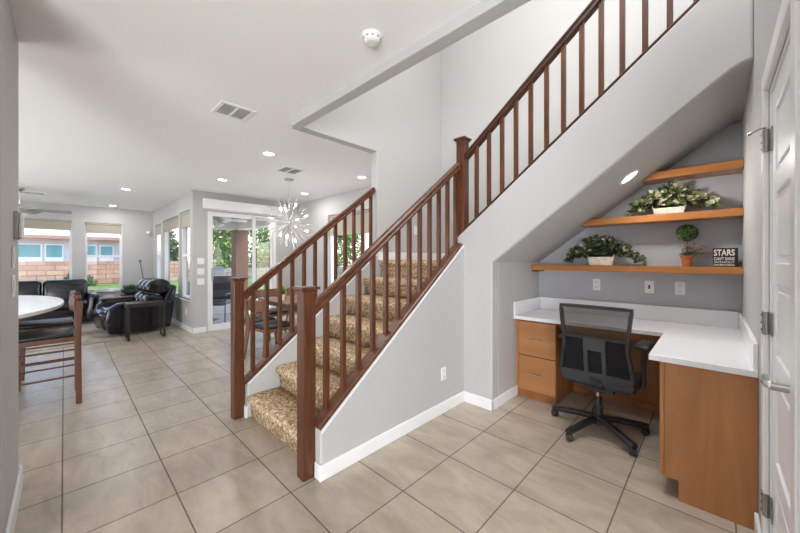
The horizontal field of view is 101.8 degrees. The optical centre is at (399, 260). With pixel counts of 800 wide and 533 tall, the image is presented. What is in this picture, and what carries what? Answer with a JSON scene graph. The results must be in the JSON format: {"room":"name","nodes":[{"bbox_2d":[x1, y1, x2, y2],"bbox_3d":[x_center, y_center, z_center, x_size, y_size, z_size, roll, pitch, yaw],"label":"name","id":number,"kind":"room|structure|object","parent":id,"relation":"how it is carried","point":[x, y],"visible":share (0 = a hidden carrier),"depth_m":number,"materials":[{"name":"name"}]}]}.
{"room":"home stair hall","nodes":[
{"label":"home stair hall","id":0,"kind":"room"},
{"bbox_2d":[0,0,17,532],"bbox_3d":[-2.054,0.030,1.606,0.785,2.660,0.171,0,0,44],"label":"wall","id":1,"kind":"structure","parent":0,"point":[8,36],"depth_m":1.59,"materials":[{"name":"grey paint"}]},
{"bbox_2d":[4,465,22,532],"bbox_3d":[-2.054,1.295,1.617,0.801,0.130,0.187,0,0,44],"label":"baseboard","id":2,"kind":"structure","parent":1,"relation":"attached to","point":[14,506],"depth_m":1.70,"materials":[{"name":"white paint"}]},
{"bbox_2d":[14,211,23,239],"bbox_3d":[-2.103,-0.190,1.795,0.120,0.150,0.032,0,0,44],"label":"door chime","id":3,"kind":"object","parent":1,"relation":"attached to","point":[18,216],"visible":1,"depth_m":1.76,"materials":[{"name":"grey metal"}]},
{"bbox_2d":[20,200,152,302],"bbox_3d":[-8.526,0.030,6.900,0.150,2.660,5.255,0,0,44],"label":"wall","id":4,"kind":"structure","parent":0,"point":[137,245],"depth_m":8.29,"materials":[{"name":"grey paint"}]},
{"bbox_2d":[24,218,71,294],"bbox_3d":[-8.337,-0.080,7.048,0.135,1.720,1.750,0,0,44],"label":"window","id":5,"kind":"structure","parent":4,"relation":"in","point":[31,223],"depth_m":7.46,"materials":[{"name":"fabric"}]},
{"bbox_2d":[24,218,70,229],"bbox_3d":[-8.328,-0.813,7.039,0.044,0.226,1.690,0,0,44],"label":"roller blind","id":6,"kind":"object","parent":5,"relation":"attached to","point":[31,223],"depth_m":7.38,"materials":[{"name":"beige fabric"}]},
{"bbox_2d":[85,222,121,292],"bbox_3d":[-7.346,-0.070,8.072,0.135,1.700,0.710,0,0,44],"label":"window","id":7,"kind":"structure","parent":4,"relation":"in","point":[90,227],"depth_m":8.06,"materials":[{"name":"white paint"}]},
{"bbox_2d":[86,223,120,233],"bbox_3d":[-7.337,-0.783,8.063,0.044,0.246,0.650,0,0,44],"label":"roller blind","id":8,"kind":"object","parent":7,"relation":"attached to","point":[104,228],"depth_m":8.05,"materials":[{"name":"beige fabric"}]},
{"bbox_2d":[153,190,201,327],"bbox_3d":[-5.243,0.030,7.480,4.060,2.660,0.145,0,0,44],"label":"wall","id":9,"kind":"structure","parent":0,"point":[192,200],"depth_m":6.43,"materials":[{"name":"grey paint"}]},
{"bbox_2d":[156,224,160,278],"bbox_3d":[-6.116,-0.065,8.283,0.770,1.690,0.135,0,0,44],"label":"window","id":10,"kind":"structure","parent":9,"relation":"in","point":[158,227],"depth_m":8.53,"materials":[{"name":"glass"}]},
{"bbox_2d":[163,216,177,297],"bbox_3d":[-5.149,-0.080,7.347,1.600,1.720,0.135,0,0,44],"label":"window","id":11,"kind":"structure","parent":9,"relation":"in","point":[171,224],"depth_m":7.76,"materials":[{"name":"white paint"}]},
{"bbox_2d":[163,217,177,231],"bbox_3d":[-5.158,-0.803,7.338,1.540,0.246,0.044,0,0,44],"label":"roller blind","id":12,"kind":"object","parent":11,"relation":"attached to","point":[171,224],"depth_m":7.33,"materials":[{"name":"beige fabric"}]},
{"bbox_2d":[178,210,189,301],"bbox_3d":[-4.230,-0.095,6.457,0.800,1.750,0.135,0,0,44],"label":"window","id":13,"kind":"structure","parent":9,"relation":"in","point":[186,215],"depth_m":6.70,"materials":[{"name":"white paint"}]},
{"bbox_2d":[180,211,189,228],"bbox_3d":[-4.238,-0.803,6.448,0.740,0.306,0.044,0,0,44],"label":"roller blind","id":14,"kind":"object","parent":13,"relation":"attached to","point":[186,215],"depth_m":6.48,"materials":[{"name":"beige fabric"}]},
{"bbox_2d":[171,315,296,333],"bbox_3d":[-4.896,1.310,6.785,10.742,0.100,3.840,0,0,1],"label":"baseboard","id":15,"kind":"structure","parent":9,"relation":"attached to","point":[180,324],"depth_m":6.26,"materials":[{"name":"white paint"}]},
{"bbox_2d":[9,0,482,211],"bbox_3d":[-2.663,-1.440,2.856,14.200,0.280,7.600,0,0,44],"label":"ceiling","id":16,"kind":"structure","parent":0,"point":[113,95],"depth_m":2.42,"materials":[{"name":"white paint"}]},
{"bbox_2d":[18,187,71,217],"bbox_3d":[-6.764,-1.025,5.837,1.285,0.550,1.222,0,0,44],"label":"ceiling fan","id":17,"kind":"object","parent":16,"relation":"hanging from","point":[27,208],"visible":0.55,"depth_m":5.85,"materials":[{"name":"silver metal"}]},
{"bbox_2d":[211,100,256,121],"bbox_3d":[-1.453,-1.296,2.841,0.290,0.008,0.280,0,0,44],"label":"ceiling vent","id":18,"kind":"object","parent":16,"relation":"in","point":[224,108],"visible":1,"depth_m":2.83,"materials":[{"name":"white plastic"}]},
{"bbox_2d":[259,178,316,249],"bbox_3d":[-1.778,-0.724,5.217,0.892,1.152,0.899,0,0,44],"label":"chandelier","id":19,"kind":"object","parent":16,"relation":"hanging from","point":[288,222],"visible":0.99,"depth_m":5.17,"materials":[{"name":"silver metal"}]},
{"bbox_2d":[274,166,305,174],"bbox_3d":[-1.590,-1.296,4.698,0.330,0.008,0.320,0,0,44],"label":"ceiling vent","id":20,"kind":"object","parent":16,"relation":"in","point":[285,169],"visible":1,"depth_m":4.69,"materials":[{"name":"white plastic"}]},
{"bbox_2d":[362,29,381,46],"bbox_3d":[-0.163,-1.278,1.885,0.116,0.043,0.116,0,0,44],"label":"smoke detector","id":21,"kind":"object","parent":16,"relation":"attached to","point":[371,37],"visible":1,"depth_m":1.85,"materials":[{"name":"white plastic"}]},
{"bbox_2d":[291,0,530,128],"bbox_3d":[0.089,-1.410,2.011,2.983,0.340,0.097,0,0,44],"label":"ceiling beam","id":22,"kind":"structure","parent":16,"relation":"attached to","point":[485,12],"depth_m":1.96,"materials":[{"name":"grey paint"}]},
{"bbox_2d":[202,191,296,331],"bbox_3d":[-3.107,0.030,6.870,0.140,2.660,1.950,0,0,44],"label":"wall","id":23,"kind":"structure","parent":0,"point":[282,252],"depth_m":6.81,"materials":[{"name":"grey paint"}]},
{"bbox_2d":[208,211,275,330],"bbox_3d":[-3.235,0.210,6.715,0.130,2.300,1.350,0,0,44],"label":"door","id":24,"kind":"structure","parent":23,"relation":"in","point":[219,326],"depth_m":6.47,"materials":[{"name":"white paint"}]},
{"bbox_2d":[202,198,283,216],"bbox_3d":[-3.142,-1.060,6.653,0.110,0.205,1.570,0,0,44],"label":"valance","id":25,"kind":"object","parent":23,"relation":"attached to","point":[208,204],"visible":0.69,"depth_m":6.50,"materials":[{"name":"white paint"}]},
{"bbox_2d":[297,186,370,292],"bbox_3d":[-0.964,0.030,6.257,4.070,2.660,0.150,0,0,44],"label":"wall","id":26,"kind":"structure","parent":0,"point":[320,206],"depth_m":6.89,"materials":[{"name":"grey paint"}]},
{"bbox_2d":[326,204,368,223],"bbox_3d":[-0.946,-0.065,6.125,1.600,1.850,0.015,0,0,44],"label":"trim","id":27,"kind":"structure","parent":26,"relation":"attached to","point":[366,206],"depth_m":6.38,"materials":[{"name":"grey paint"}]},
{"bbox_2d":[329,209,368,283],"bbox_3d":[-0.911,-0.040,6.161,1.460,1.740,0.135,0,0,44],"label":"window","id":28,"kind":"structure","parent":26,"relation":"in","point":[366,212],"depth_m":6.17,"materials":[{"name":"white paint"}]},
{"bbox_2d":[329,210,368,235],"bbox_3d":[-0.920,-0.693,6.152,1.400,0.406,0.044,0,0,44],"label":"roller blind","id":29,"kind":"object","parent":28,"relation":"attached to","point":[366,212],"depth_m":6.04,"materials":[{"name":"beige fabric"}]},
{"bbox_2d":[244,51,440,416],"bbox_3d":[-0.393,-1.190,3.836,0.120,5.100,2.765,0,0,44],"label":"wall","id":30,"kind":"structure","parent":0,"point":[397,121],"depth_m":4.07,"materials":[{"name":"grey paint"}]},
{"bbox_2d":[227,187,375,419],"bbox_3d":[-0.882,0.243,3.357,0.138,2.234,1.633,0,0,44],"label":"stair railing","id":31,"kind":"object","parent":30,"relation":"on","point":[238,294],"visible":0.78,"depth_m":3.03,"materials":[{"name":"brown wood"}]},
{"bbox_2d":[248,246,463,433],"bbox_3d":[-0.343,0.463,2.972,1.151,1.216,1.583,0,0,44],"label":"trim","id":32,"kind":"structure","parent":30,"relation":"attached to","point":[371,367],"depth_m":2.59,"materials":[{"name":"white paint"}]},
{"bbox_2d":[14,319,753,532],"bbox_3d":[-2.663,1.420,2.856,14.200,0.120,7.600,0,0,44],"label":"floor","id":33,"kind":"structure","parent":0,"point":[153,443],"depth_m":2.16,"materials":[{"name":"tile"}]},
{"bbox_2d":[18,295,63,325],"bbox_3d":[-4.239,0.912,3.241,2.660,0.904,1.240,0,0,44],"label":"table","id":34,"kind":"object","parent":33,"relation":"on","point":[28,305],"visible":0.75,"depth_m":3.38,"materials":[{"name":"white stone"}]},
{"bbox_2d":[18,290,81,391],"bbox_3d":[-3.949,0.863,3.678,0.484,0.995,0.486,0,0,44],"label":"counter chair","id":35,"kind":"object","parent":33,"relation":"on","point":[32,325],"visible":0.56,"depth_m":3.55,"materials":[{"name":"brown wood"}]},
{"bbox_2d":[18,317,73,329],"bbox_3d":[-3.968,0.704,3.657,0.450,0.032,0.415,0,0,44],"label":"seat cushion","id":36,"kind":"object","parent":35,"relation":"on","point":[42,324],"depth_m":3.57,"materials":[{"name":"black leather"}]},
{"bbox_2d":[18,295,82,403],"bbox_3d":[-3.368,0.863,3.099,0.484,0.995,0.486,0,0,44],"label":"counter chair","id":37,"kind":"object","parent":33,"relation":"on","point":[65,334],"visible":0.71,"depth_m":3.08,"materials":[{"name":"brown wood"}]},
{"bbox_2d":[18,327,73,342],"bbox_3d":[-3.388,0.704,3.078,0.450,0.032,0.415,0,0,44],"label":"seat cushion","id":38,"kind":"object","parent":37,"relation":"on","point":[65,333],"depth_m":3.01,"materials":[{"name":"black leather"}]},
{"bbox_2d":[18,279,99,321],"bbox_3d":[-7.633,0.865,6.443,0.991,0.870,2.423,0,0,44],"label":"leather sofa","id":39,"kind":"object","parent":33,"relation":"on","point":[61,289],"visible":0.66,"depth_m":6.88,"materials":[{"name":"black"}]},
{"bbox_2d":[18,280,41,295],"bbox_3d":[-7.881,0.685,6.682,0.301,0.510,0.694,0,0,44],"label":"cushion","id":40,"kind":"object","parent":39,"relation":"on","point":[34,287],"depth_m":6.74,"materials":[{"name":"black leather"}]},
{"bbox_2d":[42,279,87,299],"bbox_3d":[-7.389,0.685,7.190,0.301,0.510,0.694,0,0,44],"label":"cushion","id":41,"kind":"object","parent":39,"relation":"on","point":[61,289],"depth_m":7.09,"materials":[{"name":"black leather"}]},
{"bbox_2d":[53,299,88,310],"bbox_3d":[-7.040,0.940,6.853,0.690,0.160,0.694,0,0,44],"label":"seat cushion","id":42,"kind":"object","parent":39,"relation":"on","point":[65,307],"depth_m":6.80,"materials":[{"name":"black leather"}]},
{"bbox_2d":[26,322,122,352],"bbox_3d":[-6.771,1.353,5.233,2.490,0.011,3.300,0,0,44],"label":"area rug","id":43,"kind":"object","parent":33,"relation":"on","point":[90,334],"visible":0.4,"depth_m":5.60,"materials":[{"name":"carpet"}]},
{"bbox_2d":[91,278,175,334],"bbox_3d":[-5.146,0.832,6.311,1.000,0.936,1.160,0,0,37],"label":"leather recliner","id":44,"kind":"object","parent":33,"relation":"on","point":[108,315],"visible":0.84,"depth_m":6.14,"materials":[{"name":"black"}]},
{"bbox_2d":[133,292,143,301],"bbox_3d":[-5.208,0.774,6.613,0.232,0.251,0.317,0,0,37],"label":"lumbar cushion","id":45,"kind":"object","parent":44,"relation":"on","point":[135,296],"depth_m":6.50,"materials":[{"name":"black leather"}]},
{"bbox_2d":[136,278,149,291],"bbox_3d":[-5.155,0.510,6.684,0.232,0.292,0.408,0,0,37],"label":"cushion","id":46,"kind":"object","parent":44,"relation":"on","point":[138,284],"depth_m":6.53,"materials":[{"name":"black leather"}]},
{"bbox_2d":[140,278,158,291],"bbox_3d":[-4.963,0.510,6.541,0.232,0.292,0.408,0,0,37],"label":"cushion","id":47,"kind":"object","parent":44,"relation":"on","point":[145,281],"depth_m":6.40,"materials":[{"name":"black leather"}]},
{"bbox_2d":[141,293,162,300],"bbox_3d":[-4.823,0.774,6.327,0.232,0.251,0.317,0,0,37],"label":"lumbar cushion","id":48,"kind":"object","parent":44,"relation":"on","point":[146,297],"depth_m":6.26,"materials":[{"name":"black leather"}]},
{"bbox_2d":[144,279,170,293],"bbox_3d":[-4.770,0.510,6.398,0.232,0.292,0.408,0,0,37],"label":"cushion","id":49,"kind":"object","parent":44,"relation":"on","point":[155,286],"depth_m":6.32,"materials":[{"name":"black leather"}]},
{"bbox_2d":[124,300,165,341],"bbox_3d":[-4.485,1.049,5.733,0.360,0.622,0.540,0,0,44],"label":"side table","id":50,"kind":"object","parent":33,"relation":"on","point":[128,305],"visible":1,"depth_m":5.67,"materials":[{"name":"grey"}]},
{"bbox_2d":[244,297,277,348],"bbox_3d":[-2.176,0.944,4.916,0.517,0.837,0.514,0,0,-39],"label":"dining chair","id":51,"kind":"object","parent":33,"relation":"on","point":[259,318],"visible":0.16,"depth_m":4.63,"materials":[{"name":"brown wood"}]},
{"bbox_2d":[244,315,275,322],"bbox_3d":[-2.151,0.895,4.936,0.400,0.050,0.420,0,0,-39],"label":"seat cushion","id":52,"kind":"object","parent":51,"relation":"on","point":[259,318],"depth_m":4.85,"materials":[{"name":"black leather"}]},
{"bbox_2d":[244,298,289,359],"bbox_3d":[-1.805,0.944,4.501,0.514,0.837,0.517,0,0,38],"label":"dining chair","id":53,"kind":"object","parent":33,"relation":"on","point":[259,304],"visible":0.51,"depth_m":4.40,"materials":[{"name":"brown wood"}]},
{"bbox_2d":[255,319,289,329],"bbox_3d":[-1.786,0.895,4.526,0.420,0.050,0.400,0,0,38],"label":"seat cushion","id":54,"kind":"object","parent":53,"relation":"on","point":[273,324],"depth_m":4.43,"materials":[{"name":"black leather"}]},
{"bbox_2d":[255,288,288,341],"bbox_3d":[-2.247,0.944,5.761,0.517,0.837,0.514,0,0,35],"label":"dining chair","id":55,"kind":"object","parent":33,"relation":"on","point":[273,312],"visible":0.52,"depth_m":5.74,"materials":[{"name":"brown wood"}]},
{"bbox_2d":[258,307,288,314],"bbox_3d":[-2.221,0.895,5.743,0.400,0.050,0.420,0,0,35],"label":"seat cushion","id":56,"kind":"object","parent":55,"relation":"on","point":[272,311],"depth_m":5.65,"materials":[{"name":"black leather"}]},
{"bbox_2d":[258,293,320,336],"bbox_3d":[-1.483,0.984,5.298,1.000,0.753,1.250,0,0,44],"label":"dining table","id":57,"kind":"object","parent":33,"relation":"on","point":[273,301],"visible":0.27,"depth_m":4.91,"materials":[{"name":"brown wood"}]},
{"bbox_2d":[246,260,435,453],"bbox_3d":[0.736,-0.098,2.731,3.055,2.913,2.780,0,0,44],"label":"carpeted staircase","id":58,"kind":"structure","parent":33,"relation":"on","point":[275,409],"depth_m":2.87,"materials":[{"name":"carpet"}]},
{"bbox_2d":[516,319,572,404],"bbox_3d":[1.507,0.973,3.360,0.379,0.774,0.625,0,0,44],"label":"base cabinet","id":59,"kind":"object","parent":33,"relation":"on","point":[539,376],"visible":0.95,"depth_m":3.14,"materials":[{"name":"brown wood"}]},
{"bbox_2d":[551,303,655,456],"bbox_3d":[1.580,0.846,2.605,0.718,1.027,0.699,0,0,44],"label":"office chair","id":60,"kind":"object","parent":33,"relation":"on","point":[605,366],"visible":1,"depth_m":2.41,"materials":[{"name":"black plastic"}]},
{"bbox_2d":[573,332,659,412],"bbox_3d":[2.119,0.973,3.104,0.848,0.774,0.032,0,0,44],"label":"panel","id":61,"kind":"object","parent":33,"relation":"on","point":[649,398],"visible":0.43,"depth_m":3.00,"materials":[{"name":"brown wood"}]},
{"bbox_2d":[660,362,757,529],"bbox_3d":[2.126,0.973,2.250,0.387,0.774,1.360,0,0,44],"label":"base cabinet","id":62,"kind":"object","parent":33,"relation":"on","point":[709,418],"visible":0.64,"depth_m":1.74,"materials":[{"name":"brown wood"}]},
{"bbox_2d":[514,297,758,377],"bbox_3d":[1.685,0.500,2.667,1.602,0.169,1.392,0,0,44],"label":"countertop","id":63,"kind":"structure","parent":62,"relation":"on","point":[708,339],"depth_m":2.65,"materials":[{"name":"white stone"}]},
{"bbox_2d":[560,324,660,340],"bbox_3d":[1.955,0.625,2.951,0.829,0.079,0.360,0,0,44],"label":"drawer","id":64,"kind":"object","parent":63,"relation":"attached to","point":[617,334],"visible":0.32,"depth_m":2.82,"materials":[{"name":"brown wood"}]},
{"bbox_3d":[-6.531,1.100,8.062,0.600,0.520,0.560,0,0,44],"label":"table","id":65,"kind":"object","parent":33,"relation":"on","visible":0},
{"bbox_2d":[121,284,138,294],"bbox_3d":[-6.602,0.705,7.964,0.415,0.267,0.380,0,0,44],"label":"potted succulent","id":66,"kind":"object","parent":65,"relation":"on","point":[129,289],"visible":0.94,"depth_m":7.89,"materials":[{"name":"green plant"}]},
{"bbox_2d":[121,289,138,294],"bbox_3d":[-6.614,0.779,7.976,0.380,0.120,0.380,0,0,44],"label":"bowl","id":67,"kind":"object","parent":65,"relation":"on","point":[126,291],"depth_m":7.87,"materials":[{"name":"grey"}]},
{"bbox_2d":[315,246,463,464],"bbox_3d":[0.028,0.598,2.631,0.130,1.524,1.620,0,0,44],"label":"wall","id":68,"kind":"structure","parent":0,"point":[405,382],"depth_m":2.61,"materials":[{"name":"grey paint"}]},
{"bbox_2d":[292,135,471,481],"bbox_3d":[0.023,0.079,2.623,1.809,2.563,0.156,0,0,-44],"label":"stair railing","id":69,"kind":"object","parent":68,"relation":"on","point":[307,302],"visible":0.95,"depth_m":2.35,"materials":[{"name":"brown wood"}]},
{"bbox_2d":[498,262,538,395],"bbox_3d":[1.214,0.688,3.415,0.114,1.345,0.975,0,0,44],"label":"wall","id":70,"kind":"structure","parent":0,"point":[517,281],"depth_m":3.19,"materials":[{"name":"grey paint"}]},
{"bbox_2d":[314,385,516,481],"bbox_3d":[0.285,1.310,2.720,2.133,0.100,0.310,0,0,-35],"label":"baseboard","id":71,"kind":"structure","parent":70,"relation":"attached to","point":[322,472],"depth_m":2.50,"materials":[{"name":"white paint"}]},
{"bbox_2d":[514,297,539,315],"bbox_3d":[1.371,0.484,3.481,0.019,0.136,0.659,0,0,44],"label":"backsplash","id":72,"kind":"structure","parent":70,"relation":"attached to","point":[527,305],"depth_m":3.43,"materials":[{"name":"white stone"}]},
{"bbox_2d":[441,0,692,252],"bbox_3d":[2.804,-1.190,2.759,6.210,5.100,0.135,0,0,44],"label":"wall","id":73,"kind":"structure","parent":0,"point":[481,71],"depth_m":3.97,"materials":[{"name":"grey paint"}]},
{"bbox_2d":[458,0,753,399],"bbox_3d":[1.301,-0.199,2.568,2.018,3.117,0.120,0,0,44],"label":"wall","id":74,"kind":"structure","parent":0,"point":[714,38],"depth_m":2.36,"materials":[{"name":"grey paint"}]},
{"bbox_2d":[378,252,444,259],"bbox_3d":[0.603,-0.050,3.929,1.200,0.100,1.245,0,0,44],"label":"baseboard","id":75,"kind":"structure","parent":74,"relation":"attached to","point":[380,254],"depth_m":4.22,"materials":[{"name":"white paint"}]},
{"bbox_2d":[463,0,699,230],"bbox_3d":[1.308,-1.397,2.540,1.888,2.230,0.090,0,0,44],"label":"stair railing","id":76,"kind":"object","parent":74,"relation":"on","point":[578,24],"visible":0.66,"depth_m":2.54,"materials":[{"name":"brown wood"}]},
{"bbox_2d":[495,57,753,262],"bbox_3d":[1.825,-0.609,2.811,1.604,1.262,1.153,0,0,44],"label":"ceiling","id":77,"kind":"structure","parent":0,"point":[722,105],"depth_m":2.57,"materials":[{"name":"grey paint"}]},
{"bbox_2d":[619,169,639,184],"bbox_3d":[1.861,-0.675,2.638,0.164,0.104,0.135,0,0,-41],"label":"recessed light","id":78,"kind":"object","parent":77,"relation":"in","point":[634,173],"visible":1,"depth_m":2.63,"materials":[{"name":"white plastic"}]},
{"bbox_2d":[539,120,741,328],"bbox_3d":[2.197,0.115,3.196,1.604,2.490,0.079,0,0,44],"label":"wall","id":79,"kind":"structure","parent":0,"point":[659,243],"depth_m":2.90,"materials":[{"name":"grey paint"}]},
{"bbox_2d":[531,265,743,274],"bbox_3d":[2.088,0.088,3.083,1.602,0.071,0.234,0,0,44],"label":"shelf","id":80,"kind":"object","parent":79,"relation":"attached to","point":[535,268],"visible":1,"depth_m":2.84,"materials":[{"name":"brown wood"}]},
{"bbox_2d":[587,255,615,265],"bbox_3d":[1.981,0.000,3.197,0.233,0.105,0.100,0,0,44],"label":"planter","id":81,"kind":"object","parent":80,"relation":"on","point":[594,260],"depth_m":3.15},
{"bbox_2d":[561,234,646,265],"bbox_3d":[1.969,-0.100,3.188,0.722,0.305,0.225,0,0,44],"label":"ivy","id":82,"kind":"object","parent":80,"relation":"on","point":[601,251],"visible":1,"depth_m":3.15,"materials":[{"name":"green plant"}]},
{"bbox_2d":[676,224,711,265],"bbox_3d":[2.463,-0.127,2.732,0.230,0.359,0.152,0,0,44],"label":"potted topiary","id":83,"kind":"object","parent":80,"relation":"on","point":[687,232],"visible":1,"depth_m":2.73,"materials":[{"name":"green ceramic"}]},
{"bbox_2d":[680,255,694,265],"bbox_3d":[2.435,0.006,2.757,0.094,0.092,0.094,0,0,44],"label":"terracotta pot","id":84,"kind":"object","parent":83,"relation":"attached to","point":[687,260],"depth_m":2.73,"materials":[{"name":"brown"}]},
{"bbox_2d":[713,248,737,266],"bbox_3d":[2.601,-0.022,2.601,0.144,0.150,0.040,0,0,44],"label":"block sign","id":85,"kind":"object","parent":80,"relation":"on","point":[722,257],"visible":1,"depth_m":2.59,"materials":[{"name":"black"}]},
{"bbox_2d":[540,297,737,328],"bbox_3d":[2.162,0.484,3.159,1.562,0.136,0.020,0,0,44],"label":"backsplash","id":86,"kind":"structure","parent":79,"relation":"attached to","point":[716,318],"depth_m":2.96,"materials":[{"name":"white stone"}]},
{"bbox_2d":[645,281,653,292],"bbox_3d":[2.316,0.248,3.020,0.070,0.115,0.008,0,0,44],"label":"wall plate","id":87,"kind":"object","parent":79,"relation":"attached to","point":[649,285],"visible":1,"depth_m":3.02,"materials":[{"name":"white plastic"}]},
{"bbox_2d":[581,208,743,227],"bbox_3d":[2.264,-0.366,2.912,1.111,0.060,0.234,0,0,44],"label":"shelf","id":88,"kind":"object","parent":79,"relation":"attached to","point":[733,213],"visible":1,"depth_m":2.76,"materials":[{"name":"brown wood"}]},
{"bbox_2d":[652,204,686,213],"bbox_3d":[2.351,-0.436,2.839,0.232,0.080,0.100,0,0,44],"label":"planter","id":89,"kind":"object","parent":88,"relation":"on","point":[657,208],"depth_m":2.81,"materials":[{"name":"ceramic"}]},
{"bbox_2d":[624,179,724,216],"bbox_3d":[2.351,-0.542,2.835,0.689,0.291,0.203,0,0,44],"label":"ivy","id":90,"kind":"object","parent":88,"relation":"on","point":[669,198],"visible":0.99,"depth_m":2.79,"materials":[{"name":"green plant"}]},
{"bbox_2d":[675,282,684,294],"bbox_3d":[2.471,0.248,2.869,0.070,0.115,0.010,0,0,44],"label":"wall outlet","id":91,"kind":"object","parent":79,"relation":"attached to","point":[679,286],"visible":1,"depth_m":2.87,"materials":[{"name":"white plastic"}]},
{"bbox_2d":[642,159,743,184],"bbox_3d":[2.439,-0.731,2.742,0.624,0.062,0.234,0,0,44],"label":"shelf","id":92,"kind":"object","parent":79,"relation":"attached to","point":[734,166],"visible":1,"depth_m":2.65,"materials":[{"name":"brown wood"}]},
{"bbox_2d":[742,0,789,523],"bbox_3d":[1.894,-1.190,1.643,0.120,5.100,2.735,0,0,44],"label":"wall","id":93,"kind":"structure","parent":0,"point":[766,12],"depth_m":1.71,"materials":[{"name":"grey paint"}]},
{"bbox_2d":[739,312,758,370],"bbox_3d":[2.257,0.484,2.119,0.019,0.136,1.384,0,0,44],"label":"backsplash","id":94,"kind":"structure","parent":93,"relation":"attached to","point":[750,342],"depth_m":1.79,"materials":[{"name":"white stone"}]},
{"bbox_2d":[754,512,760,532],"bbox_3d":[1.339,1.310,1.167,0.016,0.100,1.280,0,0,44],"label":"baseboard","id":95,"kind":"structure","parent":93,"relation":"attached to","point":[757,526],"depth_m":1.57,"materials":[{"name":"white paint"}]},
{"bbox_2d":[747,0,799,532],"bbox_3d":[1.273,0.302,1.047,0.183,2.115,0.805,0,0,44],"label":"door","id":96,"kind":"structure","parent":93,"relation":"in","point":[780,104],"depth_m":1.10,"materials":[{"name":"white paint"}]},
{"label":"outside","id":97,"kind":"structure","parent":0,"visible":0},
{"bbox_3d":[-4.900,1.575,18.661,57.000,0.170,60.000,0,0,44],"label":"ground","id":98,"kind":"structure","parent":97,"visible":0},
{"bbox_2d":[18,228,174,260],"bbox_3d":[-18.403,-0.460,14.057,7.000,3.900,13.200,0,0,44],"label":"house","id":99,"kind":"structure","parent":98,"relation":"on","point":[37,244],"depth_m":13.68,"materials":[{"name":"grey paint"}]},
{"bbox_2d":[170,230,177,260],"bbox_3d":[-10.399,0.010,14.215,1.650,2.973,1.759,0,0,44],"label":"tree","id":100,"kind":"object","parent":98,"relation":"on","point":[173,245],"visible":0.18,"depth_m":14.24,"materials":[{"name":"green plant"}]},
{"bbox_2d":[18,261,348,285],"bbox_3d":[-11.568,0.765,11.198,0.200,1.450,28.000,0,0,44],"label":"wall","id":101,"kind":"structure","parent":98,"relation":"on","point":[104,272],"depth_m":11.62,"materials":[{"name":"brick"}]},
{"bbox_2d":[42,275,339,296],"bbox_3d":[-9.944,1.175,10.252,3.350,0.630,24.900,0,0,44],"label":"lawn","id":102,"kind":"structure","parent":98,"relation":"on","point":[114,285],"depth_m":11.62,"materials":[{"name":"green plant"}]},
{"bbox_2d":[62,273,97,285],"bbox_3d":[-10.804,0.657,10.961,0.964,0.540,0.954,0,0,44],"label":"bush","id":103,"kind":"object","parent":102,"relation":"on","point":[90,279],"visible":0.28,"depth_m":11.03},
{"bbox_2d":[213,229,231,267],"bbox_3d":[-9.107,-0.593,16.593,2.045,4.175,2.135,0,0,38],"label":"tree","id":104,"kind":"object","parent":98,"relation":"on","point":[221,238],"visible":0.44,"depth_m":16.18,"materials":[{"name":"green plant"}]},
{"bbox_2d":[248,227,269,267],"bbox_3d":[-7.588,-1.070,18.401,2.832,5.129,3.180,0,0,3],"label":"tree","id":105,"kind":"object","parent":98,"relation":"on","point":[263,243],"visible":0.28,"depth_m":17.92,"materials":[{"name":"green plant"}]},
{"bbox_2d":[337,233,360,266],"bbox_3d":[-3.541,-1.062,22.427,3.407,5.113,3.263,0,0,-23],"label":"tree","id":106,"kind":"object","parent":98,"relation":"on","point":[339,237],"visible":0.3,"depth_m":22.23,"materials":[{"name":"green plant"}]},
{"bbox_3d":[-1.095,1.440,6.488,14.600,0.100,4.200,0,0,44],"label":"patio slab","id":107,"kind":"object","parent":98,"relation":"on","visible":0},
{"bbox_2d":[188,216,269,289],"bbox_3d":[-4.242,0.045,8.011,3.060,2.690,1.990,0,0,44],"label":"patio cover","id":108,"kind":"object","parent":107,"relation":"on","point":[239,233],"visible":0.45,"depth_m":9.25,"materials":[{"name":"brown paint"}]},
{"bbox_2d":[213,217,246,226],"bbox_3d":[-4.319,-1.005,7.884,1.114,0.390,1.171,0,0,-28],"label":"ceiling fan","id":109,"kind":"object","parent":108,"relation":"hanging from","point":[220,221],"visible":0.62,"depth_m":7.82,"materials":[{"name":"silver metal"}]},
{"bbox_2d":[213,313,249,323],"bbox_3d":[-4.228,1.385,7.781,1.900,0.009,1.300,0,0,44],"label":"outdoor rug","id":110,"kind":"object","parent":107,"relation":"on","point":[219,318],"visible":0.14,"depth_m":7.70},
{"bbox_2d":[176,266,230,314],"bbox_3d":[-4.944,0.770,8.335,0.680,1.220,1.200,0,0,44],"label":"barbecue grill","id":111,"kind":"object","parent":110,"relation":"on","point":[217,270],"visible":0.24,"depth_m":8.30,"materials":[{"name":"grey metal"}]},
{"bbox_2d":[188,266,224,277],"bbox_3d":[-4.945,0.305,8.336,0.518,0.290,0.720,0,0,44],"label":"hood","id":112,"kind":"object","parent":111,"relation":"attached to","point":[217,270],"depth_m":8.32,"materials":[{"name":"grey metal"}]},
{"bbox_2d":[213,275,235,321],"bbox_3d":[-4.225,0.869,7.513,0.606,1.023,0.656,0,0,-7],"label":"patio chair","id":113,"kind":"object","parent":110,"relation":"on","point":[221,285],"visible":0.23,"depth_m":7.71,"materials":[{"name":"grey"}]},
{"bbox_2d":[213,299,230,305],"bbox_3d":[-4.223,0.970,7.498,0.520,0.100,0.520,0,0,-7],"label":"seat cushion","id":114,"kind":"object","parent":113,"relation":"on","point":[216,302],"depth_m":7.28,"materials":[{"name":"grey fabric"}]},
{"bbox_2d":[213,276,232,298],"bbox_3d":[-4.259,0.679,7.766,0.500,0.600,0.100,0,0,-7],"label":"cushion","id":115,"kind":"object","parent":113,"relation":"on","point":[221,286],"depth_m":7.72,"materials":[{"name":"grey fabric"}]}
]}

